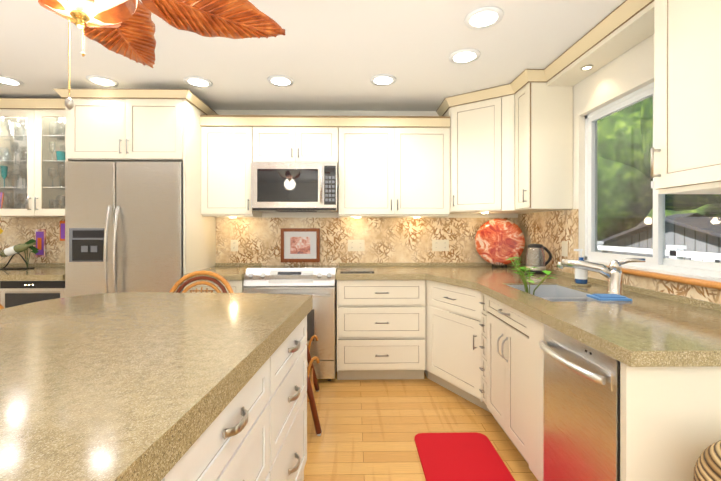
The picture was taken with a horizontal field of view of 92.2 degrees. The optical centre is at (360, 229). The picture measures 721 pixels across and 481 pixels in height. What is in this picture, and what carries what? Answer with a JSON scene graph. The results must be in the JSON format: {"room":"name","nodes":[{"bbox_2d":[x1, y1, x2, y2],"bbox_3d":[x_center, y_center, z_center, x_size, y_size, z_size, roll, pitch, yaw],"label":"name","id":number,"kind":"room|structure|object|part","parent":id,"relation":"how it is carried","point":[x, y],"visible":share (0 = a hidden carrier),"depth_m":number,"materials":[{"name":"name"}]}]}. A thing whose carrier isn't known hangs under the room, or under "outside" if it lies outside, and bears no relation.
{"room":"kitchen","nodes":[
{"label":"kitchen","id":0,"kind":"room"},
{"bbox_2d":[0,117,64,208],"bbox_3d":[-2.942,-0.595,3.255,0.927,0.906,0.236,0,0,-1],"label":"glassware","id":1,"kind":"object","parent":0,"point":[6,172],"depth_m":3.20,"materials":[{"name":"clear glass"}]},
{"bbox_2d":[0,109,517,266],"bbox_3d":[-1.552,0.039,3.527,6.600,2.480,0.180,0,0,-1],"label":"wall","id":2,"kind":"structure","parent":0,"point":[294,238],"depth_m":3.49,"materials":[{"name":"beige tile"}]},
{"bbox_2d":[0,221,64,256],"bbox_3d":[-3.343,0.083,3.429,0.855,0.379,0.016,0,0,-1],"label":"tiles","id":3,"kind":"structure","parent":2,"relation":"attached to","point":[40,238],"depth_m":3.43,"materials":[{"name":"purple tile"}]},
{"bbox_2d":[64,88,207,171],"bbox_3d":[-1.931,-0.853,3.150,0.930,0.556,0.626,0,0,-1],"label":"upper cabinet","id":4,"kind":"object","parent":2,"relation":"attached to","point":[126,125],"depth_m":2.84,"materials":[{"name":"beige wood"}]},
{"bbox_3d":[-2.956,-0.642,3.252,1.069,1.038,0.387,0,0,-1],"label":"cabinet glass","id":5,"kind":"part","parent":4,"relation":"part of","materials":[{"name":"beige"}]},
{"bbox_2d":[200,112,261,219],"bbox_3d":[-1.216,-0.578,3.309,0.460,0.911,0.334,0,0,-1],"label":"upper cabinet","id":6,"kind":"object","parent":2,"relation":"attached to","point":[225,140],"depth_m":3.15,"materials":[{"name":"beige wood"}]},
{"bbox_2d":[231,240,237,250],"bbox_3d":[-1.262,0.159,3.470,0.074,0.116,0.007,0,0,-1],"label":"electrical outlet plate","id":7,"kind":"object","parent":2,"relation":"attached to","point":[234,243],"depth_m":3.47,"materials":[{"name":"beige plastic"}]},
{"bbox_2d":[0,217,517,265],"bbox_3d":[-1.001,0.121,3.483,5.219,0.484,0.007,0,0,-1],"label":"backsplash","id":8,"kind":"structure","parent":2,"relation":"attached to","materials":[{"name":"brown tile"}]},
{"bbox_2d":[252,115,339,163],"bbox_3d":[-0.595,-0.819,3.319,0.774,0.428,0.334,0,0,-1],"label":"upper cabinet","id":9,"kind":"object","parent":2,"relation":"attached to","point":[275,138],"depth_m":3.15,"materials":[{"name":"beige wood"}]},
{"bbox_2d":[251,162,337,211],"bbox_3d":[-0.594,-0.385,3.260,0.764,0.432,0.442,0,0,-1],"label":"microwave","id":10,"kind":"object","parent":9,"relation":"attached to","point":[294,186],"visible":1,"depth_m":3.09,"materials":[{"name":"silver metal"}]},
{"bbox_2d":[281,228,319,261],"bbox_3d":[-0.602,0.156,3.468,0.388,0.339,0.028,0,0,-1],"label":"picture frame","id":11,"kind":"object","parent":2,"relation":"attached to","point":[297,244],"depth_m":3.47,"materials":[{"name":"brown wood"}]},
{"bbox_2d":[348,240,364,250],"bbox_3d":[-0.044,0.159,3.492,0.170,0.116,0.007,0,0,-1],"label":"electrical outlet plate","id":12,"kind":"object","parent":2,"relation":"attached to","point":[359,245],"depth_m":3.49,"materials":[{"name":"beige plastic"}]},
{"bbox_2d":[338,116,451,217],"bbox_3d":[0.305,-0.578,3.336,1.019,0.911,0.334,0,0,-1],"label":"upper cabinet","id":13,"kind":"object","parent":2,"relation":"attached to","point":[389,166],"depth_m":3.17,"materials":[{"name":"beige wood"}]},
{"bbox_2d":[432,240,448,250],"bbox_3d":[0.810,0.159,3.507,0.170,0.116,0.007,0,0,-1],"label":"electrical outlet plate","id":14,"kind":"object","parent":2,"relation":"attached to","point":[437,245],"depth_m":3.50,"materials":[{"name":"beige plastic"}]},
{"bbox_2d":[436,80,531,213],"bbox_3d":[1.185,-0.679,3.166,0.847,1.036,0.704,0,0,-1],"label":"upper cabinet","id":15,"kind":"object","parent":2,"relation":"attached to","point":[480,137],"depth_m":3.03,"materials":[{"name":"beige wood"}]},
{"bbox_2d":[0,0,625,110],"bbox_3d":[-1.497,-1.235,0.400,6.600,0.080,6.430,0,0,-1],"label":"ceiling","id":16,"kind":"structure","parent":0,"point":[332,55],"depth_m":2.36,"materials":[{"name":"white paint"}]},
{"bbox_2d":[0,75,23,86],"bbox_3d":[-2.840,-1.192,2.780,0.209,0.009,0.209,0,0,44],"label":"recessed light","id":17,"kind":"object","parent":16,"relation":"in","point":[4,80],"depth_m":2.79,"materials":[{"name":"white glass"}]},
{"bbox_2d":[86,75,117,86],"bbox_3d":[-2.078,-1.192,2.795,0.209,0.009,0.209,0,0,44],"label":"recessed light","id":18,"kind":"object","parent":16,"relation":"in","point":[98,80],"depth_m":2.79,"materials":[{"name":"white glass"}]},
{"bbox_2d":[38,0,284,109],"bbox_3d":[-0.998,-0.798,1.190,1.338,0.790,1.367,0,0,-1],"label":"ceiling fan","id":19,"kind":"object","parent":16,"relation":"hanging from","point":[125,28],"visible":1,"depth_m":1.44,"materials":[{"name":"brown wood"}]},
{"bbox_2d":[184,76,211,87],"bbox_3d":[-1.312,-1.192,2.808,0.209,0.009,0.209,0,0,44],"label":"recessed light","id":20,"kind":"object","parent":16,"relation":"in","point":[195,81],"depth_m":2.80,"materials":[{"name":"white glass"}]},
{"bbox_2d":[267,75,293,86],"bbox_3d":[-0.639,-1.192,2.788,0.209,0.009,0.209,0,0,44],"label":"recessed light","id":21,"kind":"object","parent":16,"relation":"in","point":[277,80],"depth_m":2.77,"materials":[{"name":"white plastic"}]},
{"bbox_2d":[370,74,395,85],"bbox_3d":[0.181,-1.192,2.771,0.209,0.009,0.209,0,0,44],"label":"recessed light","id":22,"kind":"object","parent":16,"relation":"in","point":[381,79],"depth_m":2.76,"materials":[{"name":"white plastic"}]},
{"bbox_2d":[449,48,480,63],"bbox_3d":[0.718,-1.191,2.392,0.209,0.009,0.209,0,0,44],"label":"recessed light","id":23,"kind":"object","parent":16,"relation":"in","point":[463,56],"depth_m":2.39,"materials":[{"name":"white plastic"}]},
{"bbox_2d":[464,6,503,29],"bbox_3d":[0.696,-1.190,1.959,0.209,0.009,0.209,0,0,44],"label":"recessed light","id":24,"kind":"object","parent":16,"relation":"in","point":[486,17],"depth_m":1.95,"materials":[{"name":"white plastic"}]},
{"bbox_2d":[304,368,537,480],"bbox_3d":[-1.497,1.315,0.405,6.600,0.060,6.430,0,0,-1],"label":"floor","id":25,"kind":"structure","parent":0,"point":[371,428],"depth_m":2.25,"materials":[{"name":"brown wood"}]},
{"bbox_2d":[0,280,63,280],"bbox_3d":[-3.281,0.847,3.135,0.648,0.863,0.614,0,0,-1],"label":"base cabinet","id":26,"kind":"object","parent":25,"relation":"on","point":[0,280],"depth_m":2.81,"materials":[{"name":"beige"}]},
{"bbox_2d":[0,264,64,279],"bbox_3d":[-3.013,0.389,3.124,1.184,0.049,0.639,0,0,-1],"label":"countertop","id":27,"kind":"structure","parent":26,"relation":"on","point":[40,271],"depth_m":2.89,"materials":[{"name":"beige stone"}]},
{"bbox_2d":[0,239,38,269],"bbox_3d":[-3.141,0.223,3.200,0.330,0.280,0.100,0,0,-1],"label":"holder","id":28,"kind":"object","parent":27,"relation":"on","point":[13,250],"visible":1,"depth_m":3.18,"materials":[{"name":"grey metal"}]},
{"bbox_2d":[0,280,64,307],"bbox_3d":[-2.688,0.849,3.133,0.526,0.862,0.592,0,0,-1],"label":"wine cooler","id":29,"kind":"object","parent":25,"relation":"on","point":[14,293],"visible":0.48,"depth_m":2.84,"materials":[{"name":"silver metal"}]},
{"bbox_2d":[65,161,182,296],"bbox_3d":[-1.930,0.364,3.083,0.918,1.832,0.717,0,0,-1],"label":"refrigerator","id":30,"kind":"object","parent":25,"relation":"on","point":[123,227],"visible":0.62,"depth_m":2.80,"materials":[{"name":"silver metal"}]},
{"bbox_2d":[169,270,233,292],"bbox_3d":[-1.115,0.786,2.195,0.631,0.991,0.584,0,0,-1],"label":"rattan chair","id":31,"kind":"object","parent":25,"relation":"on","point":[223,280],"visible":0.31,"depth_m":2.44,"materials":[{"name":"wicker"}]},
{"bbox_2d":[184,280,243,292],"bbox_3d":[-1.213,0.847,3.172,0.460,0.863,0.614,0,0,-1],"label":"base cabinet","id":32,"kind":"object","parent":25,"relation":"on","point":[237,285],"depth_m":2.87,"materials":[{"name":"beige wood"}]},
{"bbox_2d":[184,264,261,279],"bbox_3d":[-1.212,0.388,3.155,0.460,0.049,0.639,0,0,-1],"label":"countertop","id":33,"kind":"structure","parent":32,"relation":"on","point":[228,271],"depth_m":3.10,"materials":[{"name":"beige stone"}]},
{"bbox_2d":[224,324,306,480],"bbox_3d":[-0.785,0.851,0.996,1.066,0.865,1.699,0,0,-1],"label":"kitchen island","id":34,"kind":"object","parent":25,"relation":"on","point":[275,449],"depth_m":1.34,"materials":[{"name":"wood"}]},
{"bbox_2d":[0,292,312,480],"bbox_3d":[-0.943,0.381,1.007,1.410,0.074,1.774,0,0,-1],"label":"island countertop","id":35,"kind":"structure","parent":34,"relation":"on","point":[141,386],"depth_m":0.85,"materials":[{"name":"beige stone"}]},
{"bbox_2d":[243,265,337,380],"bbox_3d":[-0.597,0.803,3.142,0.760,0.952,0.668,0,0,-1],"label":"range","id":36,"kind":"object","parent":25,"relation":"on","point":[318,283],"visible":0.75,"depth_m":2.88,"materials":[{"name":"silver metal"}]},
{"bbox_2d":[306,335,321,435],"bbox_3d":[-0.557,0.991,2.424,0.553,0.580,0.633,0,0,-8],"label":"rattan stool","id":37,"kind":"object","parent":25,"relation":"on","point":[311,379],"visible":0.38,"depth_m":2.22,"materials":[{"name":"wicker"}]},
{"bbox_2d":[337,280,423,379],"bbox_3d":[0.188,0.847,3.191,0.779,0.863,0.625,0,0,-1],"label":"base cabinet","id":38,"kind":"object","parent":25,"relation":"on","point":[380,323],"depth_m":2.89,"materials":[{"name":"beige wood"}]},
{"bbox_2d":[336,264,523,279],"bbox_3d":[0.697,0.388,3.189,1.817,0.049,0.639,0,0,-1],"label":"countertop","id":39,"kind":"structure","parent":38,"relation":"on","point":[381,271],"depth_m":3.10,"materials":[{"name":"beige stone"}]},
{"bbox_2d":[340,268,373,271],"bbox_3d":[-0.028,0.359,3.060,0.290,0.009,0.230,0,0,-1],"label":"cutting board","id":40,"kind":"object","parent":39,"relation":"on","point":[357,270],"visible":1,"depth_m":3.02,"materials":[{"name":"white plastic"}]},
{"bbox_2d":[475,219,524,267],"bbox_3d":[1.336,0.126,3.335,0.423,0.469,0.184,0,0,-1],"label":"art","id":41,"kind":"object","parent":39,"relation":"on","point":[499,242],"visible":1,"depth_m":3.34,"materials":[{"name":"red glass"}]},
{"bbox_2d":[424,280,495,412],"bbox_3d":[0.729,0.848,2.945,0.360,0.863,1.137,0,0,-1],"label":"base cabinet","id":42,"kind":"object","parent":25,"relation":"on","point":[472,332],"depth_m":2.57,"materials":[{"name":"beige wood"}]},
{"bbox_2d":[424,272,595,287],"bbox_3d":[1.080,0.390,2.627,1.071,0.049,0.505,0,0,-1],"label":"countertop","id":43,"kind":"structure","parent":42,"relation":"on","point":[441,279],"depth_m":2.63,"materials":[{"name":"beige stone"}]},
{"bbox_2d":[525,244,551,273],"bbox_3d":[1.494,0.241,2.911,0.204,0.246,0.156,0,0,-1],"label":"kettle","id":44,"kind":"object","parent":43,"relation":"on","point":[535,256],"visible":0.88,"depth_m":2.86,"materials":[{"name":"grey metal"}]},
{"bbox_2d":[476,284,720,367],"bbox_3d":[1.221,0.391,1.719,0.821,0.049,1.315,0,0,-1],"label":"countertop","id":45,"kind":"structure","parent":42,"relation":"on","point":[636,333],"depth_m":1.35,"materials":[{"name":"beige stone"}]},
{"bbox_2d":[507,257,558,294],"bbox_3d":[1.048,0.378,2.269,0.267,0.389,0.479,0,0,-1],"label":"basil plant","id":46,"kind":"object","parent":45,"relation":"on","point":[520,272],"visible":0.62,"depth_m":2.24,"materials":[{"name":"green plant"}]},
{"bbox_2d":[571,249,590,286],"bbox_3d":[1.451,0.246,2.280,0.110,0.238,0.110,0,0,-1],"label":"soap dispenser","id":47,"kind":"object","parent":45,"relation":"on","point":[581,277],"visible":0.79,"depth_m":2.26,"materials":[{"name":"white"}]},
{"bbox_2d":[556,258,644,295],"bbox_3d":[1.361,0.260,1.984,0.342,0.212,0.268,0,0,-1],"label":"faucet","id":48,"kind":"object","parent":45,"relation":"on","point":[613,273],"visible":0.96,"depth_m":1.93,"materials":[{"name":"silver metal"}]},
{"bbox_2d":[586,294,631,300],"bbox_3d":[1.318,0.357,1.843,0.162,0.018,0.115,0,0,4],"label":"cloth","id":49,"kind":"object","parent":45,"relation":"on","point":[608,297],"visible":1,"depth_m":1.81,"materials":[{"name":"blue fabric"}]},
{"bbox_2d":[414,432,514,480],"bbox_3d":[0.559,1.276,1.779,0.450,0.010,0.785,0,0,-1],"label":"kitchen mat","id":50,"kind":"object","parent":25,"relation":"on","point":[467,456],"visible":0.87,"depth_m":1.93,"materials":[{"name":"red"}]},
{"bbox_2d":[539,324,619,480],"bbox_3d":[1.183,0.853,1.363,0.835,0.860,0.436,0,0,-1],"label":"dishwasher","id":51,"kind":"object","parent":25,"relation":"on","point":[581,411],"visible":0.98,"depth_m":1.32,"materials":[{"name":"silver metal"}]},
{"bbox_3d":[1.072,0.986,0.793,0.444,0.601,0.444,0,0,-1],"label":"stand","id":52,"kind":"object","parent":25,"relation":"on","visible":0},
{"bbox_2d":[693,440,720,480],"bbox_3d":[1.056,0.604,0.824,0.384,0.160,0.384,0,0,-1],"label":"woven basket","id":53,"kind":"object","parent":52,"relation":"on","point":[707,467],"visible":1,"depth_m":0.91,"materials":[{"name":"beige wicker"}]},
{"bbox_2d":[500,304,547,339],"bbox_3d":[0.968,0.481,2.072,0.005,0.205,0.608,0,0,-1],"label":"drawer","id":54,"kind":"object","parent":0,"relation":"attached to","point":[524,321],"depth_m":1.79,"materials":[{"name":"white wood"}]},
{"bbox_2d":[512,284,555,287],"bbox_3d":[1.154,0.480,2.377,0.378,0.205,0.005,0,0,-1],"label":"sink","id":55,"kind":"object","parent":0,"relation":"attached to","point":[513,285],"depth_m":2.38,"materials":[{"name":"grey metal"}]},
{"bbox_2d":[556,284,595,299],"bbox_3d":[1.351,0.481,2.079,0.005,0.205,0.608,0,0,-1],"label":"sink","id":56,"kind":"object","parent":0,"relation":"attached to","point":[562,293],"depth_m":2.20,"materials":[{"name":"grey metal"}]},
{"bbox_2d":[522,34,720,281],"bbox_3d":[1.733,0.045,0.460,0.140,2.480,6.150,0,0,-1],"label":"wall","id":57,"kind":"structure","parent":0,"point":[625,80],"depth_m":2.25,"materials":[{"name":"beige paint"}]},
{"bbox_2d":[516,68,575,211],"bbox_3d":[1.447,-0.678,2.757,0.339,1.036,0.232,0,0,-1],"label":"upper cabinet","id":58,"kind":"object","parent":57,"relation":"attached to","point":[544,106],"depth_m":2.64,"materials":[{"name":"beige wood"}]},
{"bbox_2d":[518,209,720,303],"bbox_3d":[1.626,0.105,2.304,0.007,0.520,2.441,0,0,-1],"label":"backsplash","id":59,"kind":"structure","parent":57,"relation":"attached to","point":[550,231],"depth_m":2.72,"materials":[{"name":"brown tile"}]},
{"bbox_2d":[562,241,567,256],"bbox_3d":[1.609,0.150,2.738,0.010,0.120,0.070,0,0,-1],"label":"switch plate","id":60,"kind":"object","parent":59,"relation":"attached to","point":[564,248],"visible":1,"depth_m":2.72,"materials":[{"name":"beige plastic"}]},
{"bbox_2d":[605,265,720,289],"bbox_3d":[1.619,0.254,1.833,0.036,0.032,1.600,0,0,-1],"label":"window sill","id":61,"kind":"structure","parent":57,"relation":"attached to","point":[691,281],"depth_m":1.77,"materials":[{"name":"brown wood"}]},
{"bbox_2d":[648,0,720,193],"bbox_3d":[1.478,-0.675,1.009,0.339,1.036,1.060,0,0,-1],"label":"upper cabinet","id":62,"kind":"object","parent":57,"relation":"attached to","point":[686,152],"depth_m":1.39,"materials":[{"name":"beige wood"}]},
{"label":"outside","id":63,"kind":"structure","parent":0,"visible":0},
{"bbox_3d":[40.664,4.933,25.685,77.880,0.200,110.000,0,0,-1],"label":"ground","id":64,"kind":"structure","parent":63,"visible":0},
{"bbox_2d":[597,96,720,240],"bbox_3d":[28.245,-7.863,32.726,43.825,26.614,62.721,0,0,-1],"label":"trees","id":65,"kind":"object","parent":64,"relation":"on","point":[694,198],"depth_m":16.87,"materials":[{"name":"green plant"}]},
{"bbox_2d":[597,241,720,259],"bbox_3d":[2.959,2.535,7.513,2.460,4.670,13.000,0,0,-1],"label":"deck railing","id":66,"kind":"object","parent":64,"relation":"on","point":[672,252],"depth_m":4.54,"materials":[{"name":"white"}]},
{"bbox_2d":[600,213,720,262],"bbox_3d":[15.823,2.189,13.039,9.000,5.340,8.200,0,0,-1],"label":"house","id":67,"kind":"structure","parent":64,"relation":"on","point":[701,238],"depth_m":12.70,"materials":[{"name":"grey"}]}
]}

